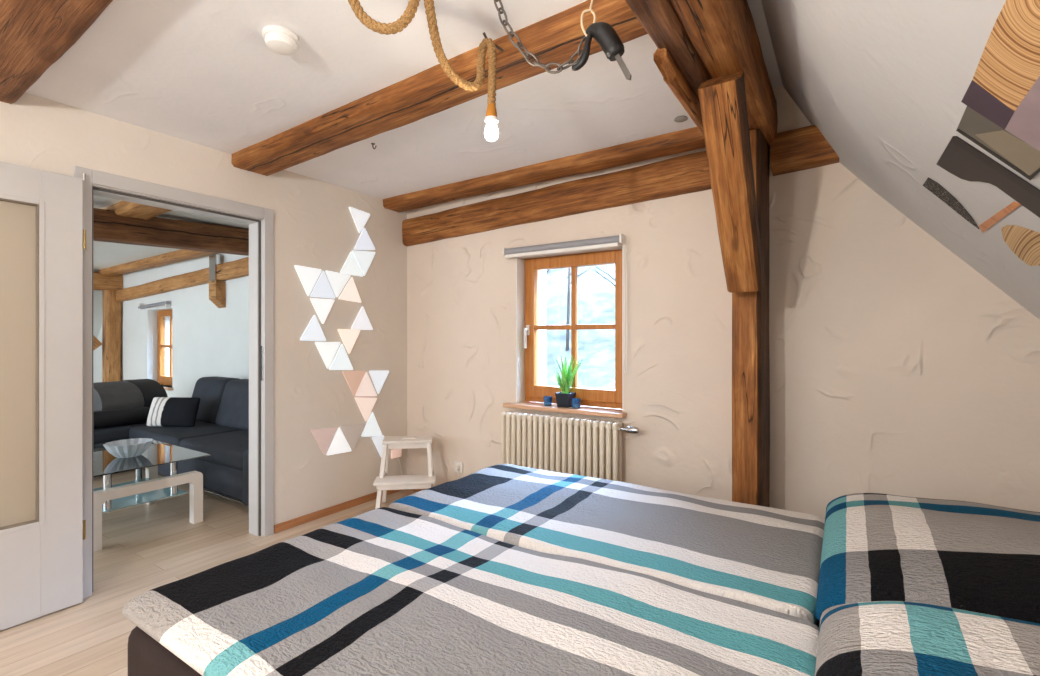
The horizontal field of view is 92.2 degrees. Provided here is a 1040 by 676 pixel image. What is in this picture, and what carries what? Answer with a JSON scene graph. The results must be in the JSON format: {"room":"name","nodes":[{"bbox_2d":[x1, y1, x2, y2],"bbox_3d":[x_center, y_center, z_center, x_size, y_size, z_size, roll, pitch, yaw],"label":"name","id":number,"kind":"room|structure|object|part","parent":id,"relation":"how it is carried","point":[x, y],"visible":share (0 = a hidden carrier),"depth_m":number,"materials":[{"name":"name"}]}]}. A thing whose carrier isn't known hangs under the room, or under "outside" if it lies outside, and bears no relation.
{"room":"bedroom","nodes":[
{"label":"bedroom","id":0,"kind":"room"},
{"bbox_2d":[93,270,102,337],"bbox_3d":[-8.157,-0.300,5.572,1.600,1.900,5.570,0,0,33],"label":"wall","id":1,"kind":"structure","parent":0,"point":[97,294],"depth_m":7.69,"materials":[{"name":"paint"}]},
{"bbox_2d":[93,195,248,269],"bbox_3d":[-5.051,-1.091,3.535,6.070,0.213,5.570,0,0,33],"label":"ceiling","id":2,"kind":"structure","parent":0,"point":[105,254],"depth_m":5.69,"materials":[{"name":"paint"}]},
{"bbox_2d":[93,272,122,289],"bbox_3d":[-7.482,-0.820,5.124,0.211,0.250,5.560,0,0,33],"label":"wooden beam","id":3,"kind":"structure","parent":2,"relation":"attached to","point":[100,281],"depth_m":7.24,"materials":[{"name":"wood"}]},
{"bbox_2d":[93,335,101,350],"bbox_3d":[-6.314,-0.250,6.896,0.146,0.931,0.862,0,0,34],"label":"brace","id":4,"kind":"object","parent":3,"relation":"attached to","point":[96,343],"visible":0.08,"depth_m":7.14,"materials":[{"name":"wood"}]},
{"bbox_2d":[104,201,172,219],"bbox_3d":[-3.665,-1.043,4.398,4.401,0.170,0.239,-1,-1,33],"label":"ceiling beam","id":5,"kind":"structure","parent":2,"relation":"attached to","point":[122,208],"depth_m":3.90,"materials":[{"name":"wood"}]},
{"bbox_2d":[99,249,215,275],"bbox_3d":[-3.630,-1.020,5.729,5.801,0.133,0.189,-1,-1,33],"label":"ceiling beam","id":6,"kind":"structure","parent":2,"relation":"attached to","point":[179,255],"depth_m":6.31,"materials":[{"name":"wood"}]},
{"bbox_2d":[93,208,248,255],"bbox_3d":[-3.670,-0.865,3.424,0.210,0.401,4.110,0,0,33],"label":"tie beam","id":7,"kind":"structure","parent":2,"relation":"attached to","point":[108,226],"depth_m":4.27,"materials":[{"name":"wood"}]},
{"bbox_2d":[0,93,406,524],"bbox_3d":[-2.522,-0.050,1.875,0.120,2.600,5.570,0,0,33],"label":"wall","id":8,"kind":"structure","parent":0,"point":[314,225],"depth_m":3.36,"materials":[{"name":"beige paint"}]},
{"bbox_2d":[0,161,273,630],"bbox_3d":[-2.110,0.216,2.453,0.210,2.068,1.827,0,0,33],"label":"door","id":9,"kind":"structure","parent":8,"relation":"in","point":[46,217],"depth_m":2.27,"materials":[{"name":"grey paint"}]},
{"bbox_3d":[-2.320,0.112,2.013,0.006,1.417,0.560,0,0,33],"label":"pane","id":10,"kind":"part","parent":9,"relation":"part of","materials":[{"name":"beige glass"}]},
{"bbox_3d":[-1.903,0.216,2.822,0.151,2.068,0.982,0,0,33],"label":"frame","id":11,"kind":"part","parent":9,"relation":"part of","materials":[{"name":"grey paint"}]},
{"bbox_3d":[-1.629,0.160,3.156,0.028,0.220,0.002,0,0,33],"label":"strike plate","id":12,"kind":"part","parent":9,"relation":"part of","materials":[{"name":"metal"}]},
{"bbox_2d":[294,265,320,295],"bbox_3d":[-1.441,-0.385,3.396,0.019,0.197,0.199,0,0,33],"label":"panel","id":13,"kind":"object","parent":8,"relation":"attached to","point":[308,276],"visible":1,"depth_m":3.38,"materials":[{"name":"white"}]},
{"bbox_2d":[300,315,325,340],"bbox_3d":[-1.419,-0.068,3.429,0.019,0.179,0.196,0,0,33],"label":"panel","id":14,"kind":"object","parent":8,"relation":"attached to","point":[313,331],"visible":1,"depth_m":3.42,"materials":[{"name":"white"}]},
{"bbox_2d":[310,298,334,323],"bbox_3d":[-1.380,-0.186,3.489,0.019,0.175,0.188,0,0,33],"label":"panel","id":15,"kind":"object","parent":8,"relation":"attached to","point":[322,307],"visible":1,"depth_m":3.48,"materials":[{"name":"white"}]},
{"bbox_2d":[310,271,334,298],"bbox_3d":[-1.378,-0.374,3.491,0.019,0.187,0.195,0,0,33],"label":"panel","id":16,"kind":"object","parent":8,"relation":"attached to","point":[322,288],"visible":1,"depth_m":3.48,"materials":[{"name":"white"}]},
{"bbox_2d":[310,427,337,454],"bbox_3d":[-1.372,0.722,3.500,0.019,0.190,0.212,0,0,33],"label":"panel","id":17,"kind":"object","parent":8,"relation":"attached to","point":[323,437],"visible":1,"depth_m":3.49,"materials":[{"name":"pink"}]},
{"bbox_2d":[315,342,339,368],"bbox_3d":[-1.357,0.121,3.524,0.019,0.190,0.202,0,0,33],"label":"panel","id":18,"kind":"object","parent":8,"relation":"attached to","point":[327,350],"visible":1,"depth_m":3.51,"materials":[{"name":"white"}]},
{"bbox_2d":[274,490,400,532],"bbox_3d":[-1.255,1.224,3.683,0.016,0.052,1.158,0,0,33],"label":"baseboard","id":19,"kind":"structure","parent":8,"relation":"attached to","point":[309,517],"depth_m":3.51,"materials":[{"name":"brown wood"}]},
{"bbox_2d":[325,271,350,296],"bbox_3d":[-1.310,-0.382,3.595,0.019,0.183,0.206,0,0,33],"label":"panel","id":20,"kind":"object","parent":8,"relation":"attached to","point":[337,281],"visible":1,"depth_m":3.58,"materials":[{"name":"white"}]},
{"bbox_2d":[326,427,351,454],"bbox_3d":[-1.305,0.739,3.603,0.019,0.191,0.206,0,0,33],"label":"panel","id":21,"kind":"object","parent":8,"relation":"attached to","point":[339,444],"visible":1,"depth_m":3.59,"materials":[{"name":"white"}]},
{"bbox_2d":[329,344,352,369],"bbox_3d":[-1.295,0.140,3.618,0.019,0.192,0.199,0,0,33],"label":"panel","id":22,"kind":"object","parent":8,"relation":"attached to","point":[341,361],"visible":1,"depth_m":3.61,"materials":[{"name":"white"}]},
{"bbox_2d":[338,329,359,353],"bbox_3d":[-1.258,0.025,3.675,0.019,0.180,0.193,0,0,33],"label":"panel","id":23,"kind":"object","parent":8,"relation":"attached to","point":[348,336],"visible":1,"depth_m":3.66,"materials":[{"name":"white"}]},
{"bbox_2d":[338,277,361,302],"bbox_3d":[-1.253,-0.357,3.682,0.019,0.184,0.198,0,0,33],"label":"panel","id":24,"kind":"object","parent":8,"relation":"attached to","point":[349,293],"visible":1,"depth_m":3.68,"materials":[{"name":"beige"}]},
{"bbox_2d":[340,252,362,276],"bbox_3d":[-1.246,-0.549,3.694,0.019,0.174,0.197,0,0,33],"label":"panel","id":25,"kind":"object","parent":8,"relation":"attached to","point":[350,267],"visible":1,"depth_m":3.68,"materials":[{"name":"white"}]},
{"bbox_2d":[340,423,364,450],"bbox_3d":[-1.240,0.733,3.702,0.019,0.202,0.222,0,0,33],"label":"panel","id":26,"kind":"object","parent":8,"relation":"attached to","point":[352,432],"visible":1,"depth_m":3.69,"materials":[{"name":"beige"}]},
{"bbox_2d":[342,371,364,395],"bbox_3d":[-1.234,0.335,3.711,0.019,0.190,0.200,0,0,33],"label":"panel","id":27,"kind":"object","parent":8,"relation":"attached to","point":[353,378],"visible":1,"depth_m":3.70,"materials":[{"name":"beige"}]},
{"bbox_2d":[349,207,369,232],"bbox_3d":[-1.206,-0.876,3.754,0.019,0.177,0.190,0,0,33],"label":"panel","id":28,"kind":"object","parent":8,"relation":"attached to","point":[360,218],"visible":1,"depth_m":3.74,"materials":[{"name":"white"}]},
{"bbox_2d":[351,307,372,329],"bbox_3d":[-1.194,-0.149,3.772,0.019,0.175,0.197,0,0,33],"label":"panel","id":29,"kind":"object","parent":8,"relation":"attached to","point":[361,322],"visible":1,"depth_m":3.77,"materials":[{"name":"white"}]},
{"bbox_2d":[352,250,375,275],"bbox_3d":[-1.185,-0.568,3.786,0.019,0.193,0.213,0,0,33],"label":"panel","id":30,"kind":"object","parent":8,"relation":"attached to","point":[364,259],"visible":1,"depth_m":3.77,"materials":[{"name":"white"}]},
{"bbox_2d":[354,228,374,249],"bbox_3d":[-1.180,-0.745,3.793,0.019,0.180,0.195,0,0,33],"label":"panel","id":31,"kind":"object","parent":8,"relation":"attached to","point":[364,242],"visible":1,"depth_m":3.78,"materials":[{"name":"white"}]},
{"bbox_2d":[355,397,376,421],"bbox_3d":[-1.174,0.538,3.803,0.019,0.193,0.205,0,0,33],"label":"panel","id":32,"kind":"object","parent":8,"relation":"attached to","point":[365,405],"visible":1,"depth_m":3.79,"materials":[{"name":"beige"}]},
{"bbox_2d":[355,372,376,395],"bbox_3d":[-1.172,0.356,3.805,0.019,0.191,0.199,0,0,33],"label":"panel","id":33,"kind":"object","parent":8,"relation":"attached to","point":[366,388],"visible":1,"depth_m":3.80,"materials":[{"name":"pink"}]},
{"bbox_2d":[361,412,381,436],"bbox_3d":[-1.143,0.669,3.850,0.019,0.194,0.195,0,0,33],"label":"panel","id":34,"kind":"object","parent":8,"relation":"attached to","point":[371,428],"visible":1,"depth_m":3.84,"materials":[{"name":"white"}]},
{"bbox_2d":[371,435,383,457],"bbox_3d":[-1.111,0.854,3.899,0.019,0.183,0.117,0,0,33],"label":"panel","id":35,"kind":"object","parent":8,"relation":"attached to","point":[377,440],"visible":0.88,"depth_m":3.90,"materials":[{"name":"white"}]},
{"bbox_2d":[369,371,388,393],"bbox_3d":[-1.103,0.343,3.911,0.019,0.184,0.194,0,0,33],"label":"panel","id":36,"kind":"object","parent":8,"relation":"attached to","point":[378,378],"visible":1,"depth_m":3.90,"materials":[{"name":"white"}]},
{"bbox_2d":[391,449,401,474],"bbox_3d":[-0.996,1.045,4.071,0.022,0.291,0.132,0,0,33],"label":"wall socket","id":37,"kind":"object","parent":8,"relation":"attached to","point":[395,453],"visible":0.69,"depth_m":4.05,"materials":[{"name":"beige"}]},
{"bbox_2d":[0,468,418,675],"bbox_3d":[-3.399,1.310,2.708,12.900,0.120,6.200,0,0,33],"label":"floor","id":38,"kind":"structure","parent":0,"point":[145,547],"depth_m":2.76,"materials":[{"name":"laminate"}]},
{"bbox_2d":[102,290,120,381],"bbox_3d":[-6.013,0.275,7.364,0.187,1.950,0.188,0,0,33],"label":"timber post","id":39,"kind":"object","parent":38,"relation":"on","point":[111,327],"visible":0.66,"depth_m":7.30,"materials":[{"name":"wood"}]},
{"bbox_2d":[93,440,210,551],"bbox_3d":[-2.646,1.020,3.359,0.885,0.460,0.655,0,0,33],"label":"coffee table","id":40,"kind":"object","parent":38,"relation":"on","point":[109,498],"visible":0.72,"depth_m":3.28,"materials":[{"name":"glass"}]},
{"bbox_3d":[-2.516,0.929,3.050,0.042,0.262,0.041,0,0,33],"label":"post","id":41,"kind":"part","parent":40,"relation":"part of","materials":[{"name":"silver metal"}]},
{"bbox_2d":[103,438,153,457],"bbox_3d":[-2.618,0.743,3.348,0.273,0.094,0.273,0,0,33],"label":"crystal bowl","id":42,"kind":"object","parent":40,"relation":"on","point":[127,448],"visible":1,"depth_m":3.32,"materials":[{"name":"glass"}]},
{"bbox_3d":[-2.787,0.929,3.658,0.042,0.262,0.041,0,0,33],"label":"post","id":43,"kind":"part","parent":40,"relation":"part of","materials":[{"name":"silver metal"}]},
{"bbox_2d":[93,478,187,512],"bbox_3d":[-2.654,1.048,3.356,0.635,0.007,0.500,0,0,33],"label":"glass shelf","id":44,"kind":"object","parent":40,"relation":"attached to","point":[128,501],"depth_m":3.30,"materials":[{"name":"glass"}]},
{"bbox_3d":[-2.354,1.079,3.171,0.060,0.342,0.610,0,0,33],"label":"leg frame","id":45,"kind":"part","parent":40,"relation":"part of","materials":[{"name":"white paint"}]},
{"bbox_3d":[-2.939,1.079,3.554,0.060,0.342,0.610,0,0,33],"label":"leg frame","id":46,"kind":"part","parent":40,"relation":"part of","materials":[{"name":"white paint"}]},
{"bbox_3d":[-2.646,0.794,3.359,0.885,0.008,0.655,0,0,33],"label":"glass","id":47,"kind":"part","parent":40,"relation":"part of","materials":[{"name":"glass"}]},
{"bbox_3d":[-2.319,0.929,3.351,0.042,0.262,0.041,0,0,33],"label":"post","id":48,"kind":"part","parent":40,"relation":"part of","materials":[{"name":"silver metal"}]},
{"bbox_2d":[93,376,248,505],"bbox_3d":[-3.165,0.830,4.486,3.400,0.840,1.770,0,0,33],"label":"sofa","id":49,"kind":"object","parent":38,"relation":"on","point":[121,408],"visible":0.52,"depth_m":4.61,"materials":[{"name":"grey fabric"}]},
{"bbox_2d":[93,423,146,443],"bbox_3d":[-4.082,0.897,4.920,0.930,0.125,1.490,0,0,33],"label":"cushion","id":50,"kind":"object","parent":49,"relation":"on","point":[107,433],"depth_m":4.61,"materials":[{"name":"grey fabric"}]},
{"bbox_2d":[146,397,199,426],"bbox_3d":[-3.274,0.698,4.724,0.479,0.264,0.156,0,0,5],"label":"throw cushion","id":51,"kind":"object","parent":49,"relation":"on","point":[164,411],"visible":1,"depth_m":4.68,"materials":[{"name":"fabric"}]},
{"bbox_2d":[129,421,240,445],"bbox_3d":[-3.056,0.897,4.707,1.000,0.125,0.720,0,0,33],"label":"seat cushion","id":52,"kind":"object","parent":49,"relation":"on","point":[170,435],"depth_m":4.51,"materials":[{"name":"grey fabric"}]},
{"bbox_2d":[179,430,248,469],"bbox_3d":[-2.203,0.897,4.148,1.020,0.125,0.720,0,0,33],"label":"seat cushion","id":53,"kind":"object","parent":49,"relation":"on","point":[226,450],"depth_m":3.91,"materials":[{"name":"grey fabric"}]},
{"bbox_2d":[192,376,238,423],"bbox_3d":[-3.140,0.630,5.135,0.590,0.440,0.312,0,0,33],"label":"cushion","id":54,"kind":"object","parent":49,"relation":"on","point":[210,390],"depth_m":4.99,"materials":[{"name":"grey fabric"}]},
{"bbox_2d":[215,379,248,430],"bbox_3d":[-2.253,0.630,4.554,1.510,0.440,0.312,0,0,33],"label":"cushion","id":55,"kind":"object","parent":49,"relation":"on","point":[232,410],"depth_m":4.72,"materials":[{"name":"grey fabric"}]},
{"bbox_3d":[-1.621,0.995,3.922,0.200,0.400,1.020,0,0,33],"label":"armrest","id":56,"kind":"part","parent":49,"relation":"part of","materials":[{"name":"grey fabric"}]},
{"bbox_2d":[373,435,435,508],"bbox_3d":[-0.824,1.000,3.651,0.420,0.500,0.412,0,0,-8],"label":"step stool","id":57,"kind":"object","parent":38,"relation":"on","point":[384,482],"visible":0.94,"depth_m":3.60,"materials":[{"name":"white paint"}]},
{"bbox_3d":[-0.986,1.011,3.550,0.035,0.478,0.236,0,0,3],"label":"leg","id":58,"kind":"part","parent":57,"relation":"part of","materials":[{"name":"white paint"}]},
{"bbox_3d":[-1.018,1.011,3.801,0.084,0.478,0.041,0,0,33],"label":"leg","id":59,"kind":"part","parent":57,"relation":"part of","materials":[{"name":"white paint"}]},
{"bbox_3d":[-0.642,1.011,3.597,0.035,0.478,0.236,0,0,-18],"label":"leg","id":60,"kind":"part","parent":57,"relation":"part of","materials":[{"name":"white paint"}]},
{"bbox_3d":[-0.678,1.011,3.847,0.040,0.478,0.084,0,0,40],"label":"leg","id":61,"kind":"part","parent":57,"relation":"part of","materials":[{"name":"white paint"}]},
{"bbox_2d":[128,620,819,675],"bbox_3d":[0.354,1.021,1.541,2.385,0.458,1.815,0,0,33],"label":"bed","id":62,"kind":"object","parent":38,"relation":"on","point":[147,656],"visible":0.1,"depth_m":1.35,"materials":[{"name":"brown fabric"}]},
{"bbox_2d":[122,507,818,675],"bbox_3d":[-0.177,0.750,1.342,1.695,0.076,0.950,0,0,33],"label":"duvet","id":63,"kind":"object","parent":62,"relation":"on","point":[383,591],"visible":0.99,"depth_m":1.31,"materials":[{"name":"fabric"}]},
{"bbox_2d":[388,464,824,623],"bbox_3d":[0.331,0.750,2.140,1.670,0.077,0.938,0,0,33],"label":"duvet","id":64,"kind":"object","parent":62,"relation":"on","point":[765,557],"visible":0.87,"depth_m":1.89,"materials":[{"name":"fabric"}]},
{"bbox_2d":[815,493,1039,623],"bbox_3d":[1.306,0.649,1.434,0.755,0.271,0.850,0,0,33],"label":"pillow","id":65,"kind":"object","parent":62,"relation":"on","point":[962,555],"visible":0.81,"depth_m":1.36,"materials":[{"name":"fabric"}]},
{"bbox_2d":[815,601,1039,675],"bbox_3d":[0.839,0.653,0.726,0.720,0.241,0.815,0,0,33],"label":"pillow","id":66,"kind":"object","parent":62,"relation":"on","point":[876,638],"visible":1,"depth_m":0.94,"materials":[{"name":"fabric"}]},
{"bbox_2d":[732,129,769,506],"bbox_3d":[1.181,0.125,2.554,0.140,2.250,0.351,0,0,33],"label":"timber post","id":67,"kind":"object","parent":38,"relation":"on","point":[750,310],"visible":0.57,"depth_m":2.42,"materials":[{"name":"wood"}]},
{"bbox_2d":[25,0,696,198],"bbox_3d":[-1.405,-1.186,1.143,2.650,0.180,5.570,0,0,33],"label":"ceiling","id":68,"kind":"structure","parent":0,"point":[201,72],"depth_m":2.22,"materials":[{"name":"paint"}]},
{"bbox_2d":[0,0,112,103],"bbox_3d":[-1.214,-1.151,1.407,2.626,0.258,0.243,0,0,33],"label":"ceiling beam","id":69,"kind":"structure","parent":68,"relation":"attached to","point":[34,34],"depth_m":1.73,"materials":[{"name":"wood"}]},
{"bbox_2d":[262,25,299,54],"bbox_3d":[-0.898,-1.109,1.879,0.128,0.056,0.128,0,0,33],"label":"smoke detector","id":70,"kind":"object","parent":68,"relation":"attached to","point":[281,40],"visible":1,"depth_m":1.84,"materials":[{"name":"plastic"}]},
{"bbox_2d":[231,0,647,175],"bbox_3d":[-0.595,-1.155,2.397,2.576,0.264,0.241,0,0,33],"label":"ceiling beam","id":71,"kind":"structure","parent":68,"relation":"attached to","point":[555,38],"depth_m":2.22,"materials":[{"name":"wood"}]},
{"bbox_2d":[348,0,503,140],"bbox_3d":[-0.255,-0.918,1.664,0.622,0.394,0.157,0,0,-40],"label":"lamp","id":72,"kind":"object","parent":71,"relation":"hanging from","point":[491,131],"visible":1,"depth_m":1.74,"materials":[{"name":"fabric"}]},
{"bbox_2d":[485,102,497,140],"bbox_3d":[-0.104,-0.789,1.826,0.051,0.137,0.051,0,0,33],"label":"bulb","id":73,"kind":"object","parent":72,"relation":"attached to","point":[491,131],"depth_m":1.81,"materials":[{"name":"white glass"}]},
{"bbox_2d":[494,0,585,73],"bbox_3d":[0.064,-1.005,1.623,0.313,0.277,0.057,0,0,1],"label":"chain","id":74,"kind":"object","parent":68,"relation":"hanging from","point":[518,45],"visible":0.97,"depth_m":1.62,"materials":[{"name":"metal"}]},
{"bbox_2d":[572,22,631,79],"bbox_3d":[0.256,-0.898,1.581,0.190,0.201,0.060,0,0,20],"label":"tool","id":75,"kind":"object","parent":74,"relation":"hanging from","point":[605,35],"visible":1,"depth_m":1.56,"materials":[{"name":"metal"}]},
{"bbox_3d":[0.268,-0.936,1.577,0.122,0.124,0.060,0,0,20],"label":"handle","id":76,"kind":"part","parent":75,"relation":"part of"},
{"bbox_2d":[383,127,705,211],"bbox_3d":[0.043,-1.103,3.324,2.620,0.131,0.189,-1,0,33],"label":"ceiling beam","id":77,"kind":"structure","parent":68,"relation":"attached to","point":[690,139],"depth_m":3.14,"materials":[{"name":"wood"}]},
{"bbox_2d":[581,0,595,36],"bbox_3d":[0.219,-1.045,1.602,0.051,0.166,0.015,0,0,22],"label":"loop","id":78,"kind":"object","parent":68,"relation":"hanging from","point":[591,3],"visible":0.87,"depth_m":1.60,"materials":[{"name":"fabric"}]},
{"bbox_2d":[674,116,687,121],"bbox_3d":[0.819,-1.113,2.545,0.068,0.010,0.068,0,0,33],"label":"ceiling disc","id":79,"kind":"object","parent":68,"relation":"attached to","point":[679,118],"visible":1,"depth_m":2.54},
{"bbox_2d":[625,0,777,148],"bbox_3d":[-0.268,-1.138,0.391,0.262,0.284,5.560,0,0,33],"label":"ceiling beam","id":80,"kind":"structure","parent":68,"relation":"attached to","point":[706,40],"depth_m":1.75,"materials":[{"name":"wood"}]},
{"bbox_2d":[653,48,703,134],"bbox_3d":[0.722,-0.973,2.098,0.048,0.080,0.860,0,0,33],"label":"brace","id":81,"kind":"object","parent":80,"relation":"attached to","point":[672,76],"visible":0.76,"depth_m":1.88,"materials":[{"name":"wood"}]},
{"bbox_2d":[698,71,763,292],"bbox_3d":[0.908,-0.612,2.118,0.156,0.801,0.653,0,0,33],"label":"brace","id":82,"kind":"object","parent":80,"relation":"attached to","point":[723,106],"visible":1,"depth_m":2.03,"materials":[{"name":"wood"}]},
{"bbox_2d":[555,392,575,407],"bbox_3d":[0.306,0.415,3.369,0.104,0.095,0.104,0,0,33],"label":"pot","id":83,"kind":"object","parent":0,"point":[563,399],"depth_m":3.33,"materials":[{"name":"ceramic"}]},
{"bbox_2d":[93,86,1039,519],"bbox_3d":[-1.832,-0.200,5.005,12.800,2.900,0.420,0,0,33],"label":"wall","id":84,"kind":"structure","parent":0,"point":[897,367],"depth_m":2.66,"materials":[{"name":"beige paint"}]},
{"bbox_2d":[138,301,170,308],"bbox_3d":[-4.941,-0.443,6.756,0.882,0.085,0.063,0,0,33],"label":"roller blind","id":85,"kind":"object","parent":84,"relation":"attached to","point":[166,303],"visible":1,"depth_m":6.69,"materials":[{"name":"white plastic"}]},
{"bbox_2d":[116,268,210,301],"bbox_3d":[-4.698,-0.686,6.580,2.888,0.297,0.098,0,0,33],"label":"beam","id":86,"kind":"structure","parent":84,"relation":"attached to","point":[199,277],"depth_m":6.45,"materials":[{"name":"wood"}]},
{"bbox_2d":[157,309,171,385],"bbox_3d":[-4.771,0.130,6.869,0.760,1.040,0.088,0,0,33],"label":"window","id":87,"kind":"structure","parent":84,"relation":"in","point":[164,317],"depth_m":6.97,"materials":[{"name":"brown wood"}]},
{"bbox_3d":[-4.906,-0.102,6.944,0.273,0.396,0.006,0,0,33],"label":"pane","id":88,"kind":"part","parent":87,"relation":"part of","materials":[{"name":"clear glass"}]},
{"bbox_3d":[-4.906,0.329,6.944,0.273,0.396,0.006,0,0,33],"label":"pane","id":89,"kind":"part","parent":87,"relation":"part of","materials":[{"name":"clear glass"}]},
{"bbox_2d":[163,386,172,390],"bbox_3d":[-4.838,0.665,6.767,0.820,0.030,0.190,0,0,33],"label":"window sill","id":90,"kind":"structure","parent":84,"relation":"attached to","point":[168,388],"depth_m":6.50,"materials":[{"name":"wood"}]},
{"bbox_2d":[209,281,225,307],"bbox_3d":[-3.500,-0.500,5.781,0.160,0.300,0.108,0,0,33],"label":"bracket","id":91,"kind":"object","parent":84,"relation":"attached to","point":[217,289],"visible":1,"depth_m":5.75,"materials":[{"name":"wood"}]},
{"bbox_2d":[217,257,248,280],"bbox_3d":[-2.289,-0.816,5.001,2.889,0.320,0.097,0,0,33],"label":"beam","id":92,"kind":"structure","parent":84,"relation":"attached to","point":[239,268],"depth_m":5.53,"materials":[{"name":"wood"}]},
{"bbox_2d":[209,255,216,280],"bbox_3d":[-3.532,-0.802,5.750,0.140,0.295,0.016,0,0,33],"label":"strap","id":93,"kind":"object","parent":92,"relation":"attached to","point":[213,258],"visible":1,"depth_m":5.72,"materials":[{"name":"metal"}]},
{"bbox_2d":[454,461,462,478],"bbox_3d":[-0.452,1.003,3.817,0.079,0.124,0.053,0,0,33],"label":"wall socket","id":94,"kind":"object","parent":84,"relation":"attached to","point":[458,466],"visible":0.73,"depth_m":3.79,"materials":[{"name":"white plastic"}]},
{"bbox_3d":[-0.474,0.996,3.857,0.080,0.080,0.010,0,0,33],"label":"socket plate","id":95,"kind":"part","parent":94,"relation":"part of","materials":[{"name":"white plastic"}]},
{"bbox_2d":[402,151,711,245],"bbox_3d":[0.148,-0.914,3.447,2.627,0.304,0.099,0,0,33],"label":"beam","id":96,"kind":"structure","parent":84,"relation":"attached to","point":[689,173],"depth_m":3.28,"materials":[{"name":"wood"}]},
{"bbox_2d":[503,401,626,417],"bbox_3d":[0.300,0.479,3.373,0.895,0.032,0.180,0,0,33],"label":"windowsill","id":97,"kind":"object","parent":84,"relation":"attached to","point":[584,410],"visible":0.87,"depth_m":3.28,"materials":[{"name":"wood"}]},
{"bbox_2d":[544,396,551,405],"bbox_3d":[0.191,0.432,3.421,0.060,0.062,0.060,0,0,33],"label":"tealight holder","id":98,"kind":"object","parent":97,"relation":"on","point":[545,403],"visible":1,"depth_m":3.41,"materials":[{"name":"blue glass"}]},
{"bbox_2d":[553,355,582,407],"bbox_3d":[0.312,0.289,3.352,0.207,0.348,0.172,0,0,15],"label":"potted plant","id":99,"kind":"object","parent":97,"relation":"on","point":[563,398],"visible":1,"depth_m":3.34,"materials":[{"name":"plant"}]},
{"bbox_2d":[572,398,580,408],"bbox_3d":[0.370,0.432,3.303,0.060,0.062,0.060,0,0,33],"label":"tealight holder","id":100,"kind":"object","parent":97,"relation":"on","point":[574,405],"visible":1,"depth_m":3.29,"materials":[{"name":"blue glass"}]},
{"bbox_2d":[516,245,622,411],"bbox_3d":[0.339,-0.059,3.391,0.804,1.045,0.107,0,0,33],"label":"trim","id":101,"kind":"structure","parent":84,"relation":"attached to","point":[520,261],"depth_m":3.58,"materials":[{"name":"white paint"}]},
{"bbox_2d":[501,411,638,481],"bbox_3d":[0.308,0.834,3.260,0.982,0.643,0.146,0,0,33],"label":"radiator","id":102,"kind":"object","parent":84,"relation":"attached to","point":[587,447],"visible":0.49,"depth_m":3.22,"materials":[{"name":"beige metal"}]},
{"bbox_3d":[0.674,0.550,2.990,0.072,0.042,0.042,0,0,33],"label":"valve knob","id":103,"kind":"part","parent":102,"relation":"part of","materials":[{"name":"metal"}]},
{"bbox_2d":[524,249,621,408],"bbox_3d":[0.369,-0.059,3.438,0.800,1.043,0.136,0,0,33],"label":"window","id":104,"kind":"structure","parent":84,"relation":"in","point":[590,397],"depth_m":3.44,"materials":[{"name":"brown wood"}]},
{"bbox_3d":[0.046,-0.010,3.597,0.026,0.170,0.048,0,0,33],"label":"handle","id":105,"kind":"part","parent":104,"relation":"part of","materials":[{"name":"white plastic"}]},
{"bbox_2d":[502,233,626,373],"bbox_3d":[0.279,-0.209,3.324,0.917,0.862,0.075,0,0,33],"label":"roller blind","id":106,"kind":"object","parent":104,"relation":"attached to","point":[611,241],"visible":1,"depth_m":3.23,"materials":[{"name":"white plastic"}]},
{"bbox_3d":[0.647,-0.195,3.070,0.023,0.834,0.013,0,0,33],"label":"pull cord","id":107,"kind":"part","parent":106,"relation":"part of","materials":[{"name":"white plastic"}]},
{"bbox_2d":[770,125,838,175],"bbox_3d":[1.493,-0.967,2.544,0.387,0.210,0.145,0,0,33],"label":"beam","id":108,"kind":"structure","parent":84,"relation":"attached to","point":[803,148],"depth_m":2.52,"materials":[{"name":"wood"}]},
{"bbox_2d":[747,0,782,88],"bbox_3d":[-0.218,-1.290,0.364,0.470,0.280,5.570,0,0,33],"label":"ceiling strip","id":109,"kind":"object","parent":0,"point":[755,6],"depth_m":2.25,"materials":[{"name":"paint"}]},
{"bbox_2d":[761,0,1039,319],"bbox_3d":[0.815,-0.090,-0.313,2.280,2.680,5.570,0,0,33],"label":"sloped ceiling","id":110,"kind":"structure","parent":0,"point":[885,83],"depth_m":1.59,"materials":[{"name":"paint"}]},
{"bbox_2d":[923,0,1039,265],"bbox_3d":[1.261,-0.393,1.218,0.326,0.366,1.377,0,0,33],"label":"wall decal","id":111,"kind":"object","parent":110,"relation":"attached to","point":[1001,115],"visible":1,"depth_m":1.16},
{"bbox_3d":[1.176,-0.475,1.219,0.151,0.169,0.188,0,0,33],"label":"grey panel","id":112,"kind":"part","parent":111,"relation":"part of","materials":[{"name":"grey"}]},
{"bbox_3d":[1.050,-0.417,0.934,0.131,0.147,0.462,0,0,33],"label":"lilac panel","id":113,"kind":"part","parent":111,"relation":"part of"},
{"label":"outside","id":114,"kind":"structure","parent":0,"visible":0},
{"bbox_2d":[546,264,614,388],"bbox_3d":[15.857,-11.046,29.782,100.000,28.392,60.000,0,0,33],"label":"sky","id":115,"kind":"structure","parent":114,"point":[596,295],"depth_m":22.68,"materials":[{"name":"white"}]},
{"bbox_2d":[566,266,591,350],"bbox_3d":[2.060,-3.297,21.212,2.231,7.717,2.114,0,0,33],"label":"bare tree","id":116,"kind":"object","parent":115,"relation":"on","point":[569,274],"visible":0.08,"depth_m":21.20,"materials":[{"name":"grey plant"}]},
{"bbox_2d":[593,266,614,285],"bbox_3d":[4.297,-3.230,20.521,2.220,6.995,2.526,0,0,33],"label":"bare tree","id":117,"kind":"object","parent":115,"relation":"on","point":[596,271],"visible":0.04,"depth_m":20.43,"materials":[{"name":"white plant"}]}
]}

